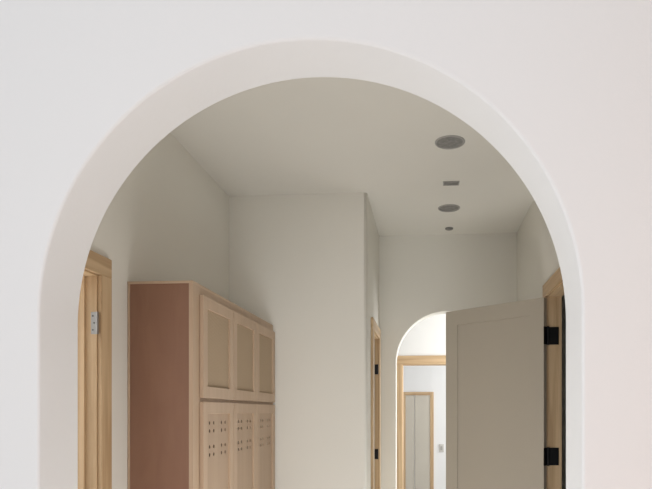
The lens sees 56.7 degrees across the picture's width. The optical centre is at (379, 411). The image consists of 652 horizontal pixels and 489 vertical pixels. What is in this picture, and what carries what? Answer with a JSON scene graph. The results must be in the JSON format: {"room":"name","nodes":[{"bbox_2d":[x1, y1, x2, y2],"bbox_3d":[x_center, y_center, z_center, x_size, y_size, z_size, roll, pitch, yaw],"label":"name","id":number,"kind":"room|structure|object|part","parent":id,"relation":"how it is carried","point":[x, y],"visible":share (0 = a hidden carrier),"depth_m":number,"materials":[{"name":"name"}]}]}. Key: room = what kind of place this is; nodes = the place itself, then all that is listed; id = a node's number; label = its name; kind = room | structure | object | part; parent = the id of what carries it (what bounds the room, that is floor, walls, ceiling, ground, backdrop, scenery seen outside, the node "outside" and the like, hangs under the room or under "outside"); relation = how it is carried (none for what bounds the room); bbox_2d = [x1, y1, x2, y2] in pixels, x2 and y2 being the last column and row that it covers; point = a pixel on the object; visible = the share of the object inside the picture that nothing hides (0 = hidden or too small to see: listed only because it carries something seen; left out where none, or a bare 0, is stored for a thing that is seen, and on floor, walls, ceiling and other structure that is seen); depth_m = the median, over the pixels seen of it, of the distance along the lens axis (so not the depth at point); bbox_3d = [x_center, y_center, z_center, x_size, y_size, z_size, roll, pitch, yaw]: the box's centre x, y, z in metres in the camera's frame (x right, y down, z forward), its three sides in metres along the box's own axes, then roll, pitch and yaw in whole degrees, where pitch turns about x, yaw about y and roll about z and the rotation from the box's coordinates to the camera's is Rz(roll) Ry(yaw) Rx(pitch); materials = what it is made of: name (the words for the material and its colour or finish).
{"room":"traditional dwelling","nodes":[
{"label":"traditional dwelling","id":0,"kind":"room"},
{"bbox_2d":[90,133,228,488],"bbox_3d":[-1.238,-0.072,3.083,0.120,2.944,2.452,0,0,5],"label":"wall","id":1,"kind":"structure","parent":0,"point":[168,220],"depth_m":3.18,"materials":[{"name":"paint"}]},
{"bbox_2d":[78,250,111,488],"bbox_3d":[-1.293,0.362,2.280,0.139,2.076,0.792,0,0,5],"label":"door frame","id":2,"kind":"structure","parent":1,"relation":"attached to","point":[95,299],"depth_m":2.58,"materials":[{"name":"brown wood"}]},
{"bbox_3d":[-1.233,-0.633,2.276,0.019,0.085,0.792,0,0,5],"label":"head casing","id":3,"kind":"part","parent":2,"relation":"part of","materials":[{"name":"brown wood"}]},
{"bbox_3d":[-1.205,0.405,2.628,0.019,1.991,0.085,0,0,5],"label":"casing","id":4,"kind":"part","parent":2,"relation":"part of","materials":[{"name":"brown wood"}]},
{"bbox_2d":[229,193,368,488],"bbox_3d":[-0.641,-0.072,4.325,1.112,2.944,0.120,0,0,5],"label":"wall","id":5,"kind":"structure","parent":0,"point":[299,264],"depth_m":4.25,"materials":[{"name":"paint"}]},
{"bbox_2d":[0,0,651,488],"bbox_3d":[-0.366,-0.072,1.689,6.200,2.944,0.188,0,0,5],"label":"wall","id":6,"kind":"structure","parent":0,"point":[561,89],"depth_m":1.60,"materials":[{"name":"white paint"}]},
{"bbox_2d":[170,77,533,235],"bbox_3d":[0.088,-1.604,5.484,5.900,0.120,7.452,0,0,5],"label":"ceiling","id":7,"kind":"structure","parent":0,"point":[314,135],"depth_m":3.58,"materials":[{"name":"paint"}]},
{"bbox_2d":[438,204,459,211],"bbox_3d":[0.522,-1.541,4.540,0.166,0.006,0.166,0,0,5],"label":"recessed light","id":8,"kind":"object","parent":7,"relation":"in","point":[447,207],"visible":1,"depth_m":4.54,"materials":[{"name":"grey"}]},
{"bbox_2d":[435,135,464,148],"bbox_3d":[0.400,-1.541,3.431,0.172,0.006,0.172,0,0,5],"label":"recessed light","id":9,"kind":"object","parent":7,"relation":"in","point":[448,141],"visible":1,"depth_m":3.43,"materials":[{"name":"grey"}]},
{"bbox_2d":[443,181,458,185],"bbox_3d":[0.479,-1.541,4.045,0.108,0.006,0.066,0,0,5],"label":"ceiling vent","id":10,"kind":"object","parent":7,"relation":"in","point":[445,183],"visible":1,"depth_m":4.05,"materials":[{"name":"grey metal"}]},
{"bbox_2d":[444,182,457,184],"bbox_3d":[0.479,-1.542,4.045,0.092,0.002,0.052,0,0,5],"label":"grille","id":11,"kind":"object","parent":10,"relation":"attached to","point":[445,183],"depth_m":4.05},
{"bbox_2d":[369,202,378,488],"bbox_3d":[-0.105,-0.072,4.809,0.120,2.944,0.930,0,0,5],"label":"wall","id":12,"kind":"structure","parent":0,"point":[373,232],"depth_m":4.64,"materials":[{"name":"paint"}]},
{"bbox_2d":[371,317,380,488],"bbox_3d":[-0.092,0.344,4.853,0.139,2.111,0.702,0,0,5],"label":"door frame","id":13,"kind":"structure","parent":12,"relation":"attached to","point":[375,330],"depth_m":5.11,"materials":[{"name":"brown wood"}]},
{"bbox_3d":[-0.057,0.387,4.540,0.019,2.026,0.085,0,0,5],"label":"casing","id":14,"kind":"part","parent":13,"relation":"part of","materials":[{"name":"brown wood"}]},
{"bbox_3d":[-0.032,-0.668,4.848,0.019,0.085,0.702,0,0,5],"label":"head casing","id":15,"kind":"part","parent":13,"relation":"part of","materials":[{"name":"brown wood"}]},
{"bbox_3d":[-0.007,0.387,5.155,0.019,2.026,0.085,0,0,5],"label":"casing","id":16,"kind":"part","parent":13,"relation":"part of","materials":[{"name":"brown wood"}]},
{"bbox_2d":[374,340,377,488],"bbox_3d":[-0.068,0.387,4.853,0.067,2.007,0.519,0,0,5],"label":"door","id":17,"kind":"structure","parent":12,"relation":"in","point":[375,365],"depth_m":5.10,"materials":[{"name":"beige paint"}]},
{"bbox_2d":[398,314,445,355],"bbox_3d":[0.230,-0.072,7.265,5.700,2.944,0.120,0,0,5],"label":"wall","id":18,"kind":"structure","parent":0,"point":[427,337],"depth_m":7.18,"materials":[{"name":"white paint"}]},
{"bbox_2d":[397,355,445,488],"bbox_3d":[0.977,0.363,7.194,1.640,2.074,0.142,0,0,5],"label":"door frame","id":19,"kind":"structure","parent":18,"relation":"attached to","point":[431,360],"depth_m":7.18,"materials":[{"name":"brown wood"}]},
{"bbox_3d":[0.222,0.415,7.196,0.095,1.969,0.019,0,0,5],"label":"casing","id":20,"kind":"part","parent":19,"relation":"part of","materials":[{"name":"brown wood"}]},
{"bbox_3d":[0.972,-0.622,7.134,1.640,0.105,0.022,0,0,5],"label":"head casing","id":21,"kind":"part","parent":19,"relation":"part of","materials":[{"name":"brown wood"}]},
{"bbox_2d":[403,366,445,488],"bbox_3d":[0.373,-0.072,9.049,5.700,2.944,0.100,0,0,5],"label":"wall","id":22,"kind":"structure","parent":0,"point":[415,378],"depth_m":8.96,"materials":[{"name":"white paint"}]},
{"bbox_2d":[403,392,433,488],"bbox_3d":[0.565,0.550,8.973,0.475,1.700,0.020,0,0,5],"label":"door","id":23,"kind":"structure","parent":22,"relation":"in","point":[424,401],"depth_m":8.97,"materials":[{"name":"brown wood"}]},
{"bbox_3d":[0.356,0.550,8.990,0.055,1.700,0.020,0,0,5],"label":"casing","id":24,"kind":"part","parent":23,"relation":"part of","materials":[{"name":"brown wood"}]},
{"bbox_3d":[0.565,-0.275,8.973,0.365,0.050,0.020,0,0,5],"label":"head casing","id":25,"kind":"part","parent":23,"relation":"part of","materials":[{"name":"brown wood"}]},
{"bbox_3d":[0.774,0.550,8.957,0.055,1.700,0.020,0,0,5],"label":"casing","id":26,"kind":"part","parent":23,"relation":"part of","materials":[{"name":"brown wood"}]},
{"bbox_2d":[439,444,443,451],"bbox_3d":[0.917,0.540,8.949,0.070,0.120,0.012,0,0,5],"label":"switch plate","id":27,"kind":"object","parent":22,"relation":"attached to","point":[441,446],"visible":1,"depth_m":8.95,"materials":[{"name":"grey plastic"}]},
{"bbox_2d":[379,233,565,488],"bbox_3d":[0.075,-0.072,5.331,5.900,2.944,0.140,0,0,5],"label":"wall","id":28,"kind":"structure","parent":0,"point":[421,277],"depth_m":5.23,"materials":[{"name":"paint"}]},
{"bbox_2d":[517,200,559,300],"bbox_3d":[1.084,-0.072,3.424,0.085,2.944,3.502,0,0,5],"label":"wall","id":29,"kind":"structure","parent":0,"point":[537,259],"depth_m":4.32,"materials":[{"name":"paint"}]},
{"bbox_2d":[446,297,558,488],"bbox_3d":[0.809,0.331,4.095,0.093,2.115,0.852,0,0,-45],"label":"door","id":30,"kind":"structure","parent":29,"relation":"in","point":[496,355],"depth_m":4.06,"materials":[{"name":"beige paint"}]},
{"bbox_3d":[0.772,0.029,4.095,0.015,1.302,0.590,0,0,-45],"label":"panel","id":31,"kind":"part","parent":30,"relation":"part of","materials":[{"name":"beige paint"}]},
{"bbox_2d":[543,267,563,488],"bbox_3d":[1.074,0.287,3.418,0.104,2.226,1.007,0,0,5],"label":"door frame","id":32,"kind":"structure","parent":29,"relation":"attached to","point":[553,289],"depth_m":3.83,"materials":[{"name":"brown wood"}]},
{"bbox_3d":[1.068,0.330,3.881,0.019,2.141,0.085,0,0,5],"label":"casing","id":33,"kind":"part","parent":32,"relation":"part of","materials":[{"name":"brown wood"}]},
{"bbox_3d":[1.032,-0.783,3.421,0.019,0.085,1.007,0,0,5],"label":"head casing","id":34,"kind":"part","parent":32,"relation":"part of","materials":[{"name":"brown wood"}]},
{"bbox_3d":[-0.267,1.450,2.931,6.200,0.100,12.800,0,0,5],"label":"floor","id":35,"kind":"structure","parent":0,"visible":0},
{"bbox_2d":[127,280,274,488],"bbox_3d":[-0.969,0.391,3.554,0.339,2.018,1.459,0,0,5],"label":"tall cabinet","id":36,"kind":"object","parent":35,"relation":"on","point":[201,365],"visible":1,"depth_m":2.86,"materials":[{"name":"brown wood"}]},
{"bbox_3d":[-1.041,0.397,2.841,0.288,2.006,0.018,0,0,5],"label":"panel","id":37,"kind":"part","parent":36,"relation":"part of","materials":[{"name":"brown wood"}]},
{"bbox_3d":[-1.130,0.355,3.578,0.008,1.890,1.437,0,0,5],"label":"panel","id":38,"kind":"part","parent":36,"relation":"part of","materials":[{"name":"brown wood"}]},
{"bbox_3d":[-0.843,0.620,3.121,0.019,1.340,0.451,0,0,5],"label":"door","id":39,"kind":"part","parent":36,"relation":"part of","materials":[{"name":"brown wood"}]},
{"bbox_3d":[-0.843,-0.317,3.121,0.019,0.498,0.451,0,0,5],"label":"door","id":40,"kind":"part","parent":36,"relation":"part of","materials":[{"name":"brown wood"}]},
{"bbox_3d":[-0.845,0.620,3.121,0.003,1.228,0.339,0,0,5],"label":"vented panel","id":41,"kind":"part","parent":36,"relation":"part of","materials":[{"name":"brown wood"}]},
{"bbox_3d":[-0.830,0.397,3.544,0.020,2.006,1.457,0,0,5],"label":"frame","id":42,"kind":"part","parent":36,"relation":"part of","materials":[{"name":"brown wood"}]},
{"bbox_3d":[-0.809,0.620,3.574,0.003,1.228,0.335,0,0,5],"label":"vented panel","id":43,"kind":"part","parent":36,"relation":"part of","materials":[{"name":"brown wood"}]},
{"bbox_3d":[-0.807,0.620,3.574,0.019,1.340,0.447,0,0,5],"label":"door","id":44,"kind":"part","parent":36,"relation":"part of","materials":[{"name":"brown wood"}]},
{"bbox_3d":[-0.807,-0.317,3.574,0.019,0.498,0.447,0,0,5],"label":"door","id":45,"kind":"part","parent":36,"relation":"part of","materials":[{"name":"brown wood"}]},
{"bbox_3d":[-0.771,0.620,4.027,0.019,1.340,0.449,0,0,5],"label":"door","id":46,"kind":"part","parent":36,"relation":"part of","materials":[{"name":"brown wood"}]},
{"bbox_3d":[-0.773,0.620,4.027,0.003,1.228,0.337,0,0,5],"label":"vented panel","id":47,"kind":"part","parent":36,"relation":"part of","materials":[{"name":"brown wood"}]},
{"bbox_3d":[-0.771,-0.317,4.027,0.019,0.498,0.449,0,0,5],"label":"door","id":48,"kind":"part","parent":36,"relation":"part of","materials":[{"name":"brown wood"}]}
]}

